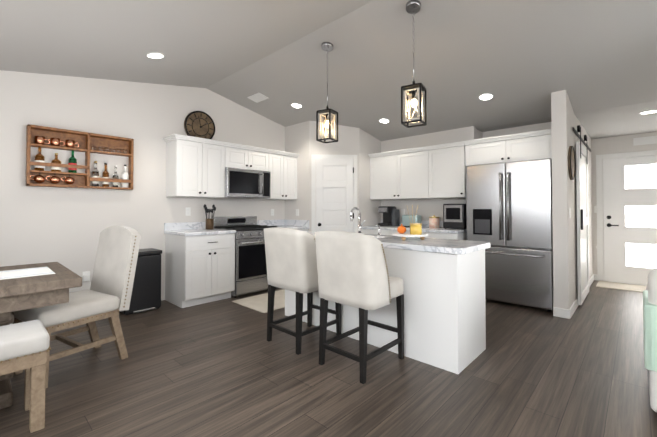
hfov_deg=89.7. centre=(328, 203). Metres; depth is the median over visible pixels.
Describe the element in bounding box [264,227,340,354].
stool
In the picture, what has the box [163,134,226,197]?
upper cabinet
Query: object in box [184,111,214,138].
clock
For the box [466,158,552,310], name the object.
fridge
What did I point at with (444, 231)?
countertop
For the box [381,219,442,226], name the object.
backsplash
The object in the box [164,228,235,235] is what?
countertop
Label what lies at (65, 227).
wall
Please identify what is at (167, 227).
backsplash
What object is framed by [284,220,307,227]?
backsplash
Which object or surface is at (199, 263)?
base cabinet
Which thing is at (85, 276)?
electrical outlet
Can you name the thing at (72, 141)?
bar shelf
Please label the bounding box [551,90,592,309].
wall
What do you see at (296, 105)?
recessed light
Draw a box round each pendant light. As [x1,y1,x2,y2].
[316,42,337,142]
[401,0,426,127]
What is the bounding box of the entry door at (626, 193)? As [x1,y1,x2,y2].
[596,150,656,285]
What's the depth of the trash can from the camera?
3.90 m
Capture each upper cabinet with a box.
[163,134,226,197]
[227,146,270,171]
[268,150,298,199]
[369,149,435,199]
[432,141,465,198]
[464,129,551,168]
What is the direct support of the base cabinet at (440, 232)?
on the floor
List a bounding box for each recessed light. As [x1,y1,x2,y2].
[146,52,164,58]
[291,103,301,108]
[379,118,389,123]
[478,93,493,100]
[639,110,656,114]
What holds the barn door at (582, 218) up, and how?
in the wall at (564, 120)
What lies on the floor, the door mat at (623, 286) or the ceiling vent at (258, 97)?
the door mat at (623, 286)
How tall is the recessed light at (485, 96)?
0.046 m
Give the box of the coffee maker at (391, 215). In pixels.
[378,206,399,225]
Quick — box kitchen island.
[285,247,485,373]
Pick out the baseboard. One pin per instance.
(563, 313)
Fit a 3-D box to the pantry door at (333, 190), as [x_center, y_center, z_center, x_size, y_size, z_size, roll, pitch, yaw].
[0.099,0.240,5.453,0.548,2.105,0.548,-1,-1,43]
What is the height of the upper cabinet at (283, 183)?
0.742 m
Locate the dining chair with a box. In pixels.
[13,226,140,388]
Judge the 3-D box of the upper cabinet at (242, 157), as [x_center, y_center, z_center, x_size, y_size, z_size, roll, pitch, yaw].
[-1.324,-0.670,5.059,0.338,0.312,0.758,-1,-1,43]
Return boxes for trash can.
[120,248,161,314]
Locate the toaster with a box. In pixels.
[402,215,421,226]
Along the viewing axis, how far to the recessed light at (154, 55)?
3.38 m
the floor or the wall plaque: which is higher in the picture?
the wall plaque
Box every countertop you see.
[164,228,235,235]
[264,224,303,227]
[308,231,489,254]
[361,226,465,234]
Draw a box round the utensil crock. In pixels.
[204,204,215,229]
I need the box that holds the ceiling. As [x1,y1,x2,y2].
[0,0,656,140]
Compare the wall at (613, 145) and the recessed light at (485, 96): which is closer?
the recessed light at (485, 96)
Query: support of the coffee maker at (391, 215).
on the countertop at (444, 231)
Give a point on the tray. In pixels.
(415, 229)
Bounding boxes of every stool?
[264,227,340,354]
[315,231,403,383]
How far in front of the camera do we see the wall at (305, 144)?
5.55 m
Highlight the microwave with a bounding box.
[221,167,270,198]
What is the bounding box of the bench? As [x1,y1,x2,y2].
[0,320,50,432]
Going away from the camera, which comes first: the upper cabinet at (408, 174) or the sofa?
the sofa
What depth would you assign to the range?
4.63 m
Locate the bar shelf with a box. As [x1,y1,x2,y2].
[26,124,133,189]
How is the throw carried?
on the sofa
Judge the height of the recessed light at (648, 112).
0.014 m
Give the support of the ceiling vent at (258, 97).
in the ceiling
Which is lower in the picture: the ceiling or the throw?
the throw
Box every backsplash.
[164,220,283,231]
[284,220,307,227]
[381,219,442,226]
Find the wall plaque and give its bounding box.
[568,146,575,179]
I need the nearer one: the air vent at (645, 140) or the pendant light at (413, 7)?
the pendant light at (413, 7)
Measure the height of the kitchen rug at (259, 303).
0.012 m
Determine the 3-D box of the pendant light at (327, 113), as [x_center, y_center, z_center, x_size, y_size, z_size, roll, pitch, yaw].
[-0.012,-1.166,3.470,0.168,1.023,0.168,-1,-1,31]
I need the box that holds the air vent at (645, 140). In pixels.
[633,136,656,145]
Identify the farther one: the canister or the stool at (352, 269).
the canister
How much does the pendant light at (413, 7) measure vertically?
1.023 m
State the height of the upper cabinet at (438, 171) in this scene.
0.742 m
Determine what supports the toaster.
on the countertop at (444, 231)
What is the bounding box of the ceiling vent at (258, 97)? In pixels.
[247,93,267,102]
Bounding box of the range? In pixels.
[214,216,276,297]
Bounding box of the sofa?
[643,268,656,411]
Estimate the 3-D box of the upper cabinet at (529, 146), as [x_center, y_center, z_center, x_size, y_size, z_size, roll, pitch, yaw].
[2.524,-0.679,4.505,1.031,0.312,0.727,-1,-1,43]
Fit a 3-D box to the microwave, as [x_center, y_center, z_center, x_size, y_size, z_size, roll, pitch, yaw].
[-1.283,-0.299,5.014,0.447,0.424,0.756,-1,-1,43]
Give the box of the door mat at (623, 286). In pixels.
[596,281,645,292]
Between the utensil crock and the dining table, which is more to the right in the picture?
the utensil crock
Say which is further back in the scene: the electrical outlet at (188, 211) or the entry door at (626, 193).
the entry door at (626, 193)
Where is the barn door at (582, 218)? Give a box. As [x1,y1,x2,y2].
[573,125,590,304]
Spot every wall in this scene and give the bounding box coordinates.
[0,70,284,300]
[285,121,380,232]
[381,122,550,220]
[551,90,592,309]
[591,132,656,273]
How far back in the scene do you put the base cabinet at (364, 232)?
5.25 m
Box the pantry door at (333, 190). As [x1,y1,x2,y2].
[311,155,356,232]
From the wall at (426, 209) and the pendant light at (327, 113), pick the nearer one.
the pendant light at (327, 113)
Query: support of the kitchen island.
on the floor
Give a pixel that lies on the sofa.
(650, 320)
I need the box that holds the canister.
[429,215,439,227]
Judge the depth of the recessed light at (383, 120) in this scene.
5.08 m
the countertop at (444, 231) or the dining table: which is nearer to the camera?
the dining table
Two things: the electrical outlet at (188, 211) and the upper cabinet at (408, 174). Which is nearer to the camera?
the electrical outlet at (188, 211)
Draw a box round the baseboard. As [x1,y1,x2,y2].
[553,274,593,318]
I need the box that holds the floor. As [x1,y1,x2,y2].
[0,280,656,436]
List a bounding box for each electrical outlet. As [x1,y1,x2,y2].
[82,271,89,281]
[186,207,190,215]
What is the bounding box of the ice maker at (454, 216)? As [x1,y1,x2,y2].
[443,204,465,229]
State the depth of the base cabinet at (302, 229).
5.36 m
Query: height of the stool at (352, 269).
1.040 m
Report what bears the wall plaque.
attached to the wall at (564, 120)
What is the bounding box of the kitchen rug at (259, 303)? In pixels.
[232,289,284,312]
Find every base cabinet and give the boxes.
[165,232,235,307]
[276,228,309,287]
[361,231,392,235]
[425,231,466,239]
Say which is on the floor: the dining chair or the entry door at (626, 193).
the dining chair
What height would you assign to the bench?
0.520 m
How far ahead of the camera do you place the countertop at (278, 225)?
5.58 m
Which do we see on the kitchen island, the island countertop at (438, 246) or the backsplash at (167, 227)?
the island countertop at (438, 246)
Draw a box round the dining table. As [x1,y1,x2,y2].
[0,262,81,409]
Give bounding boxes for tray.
[392,205,427,240]
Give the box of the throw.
[643,290,656,371]

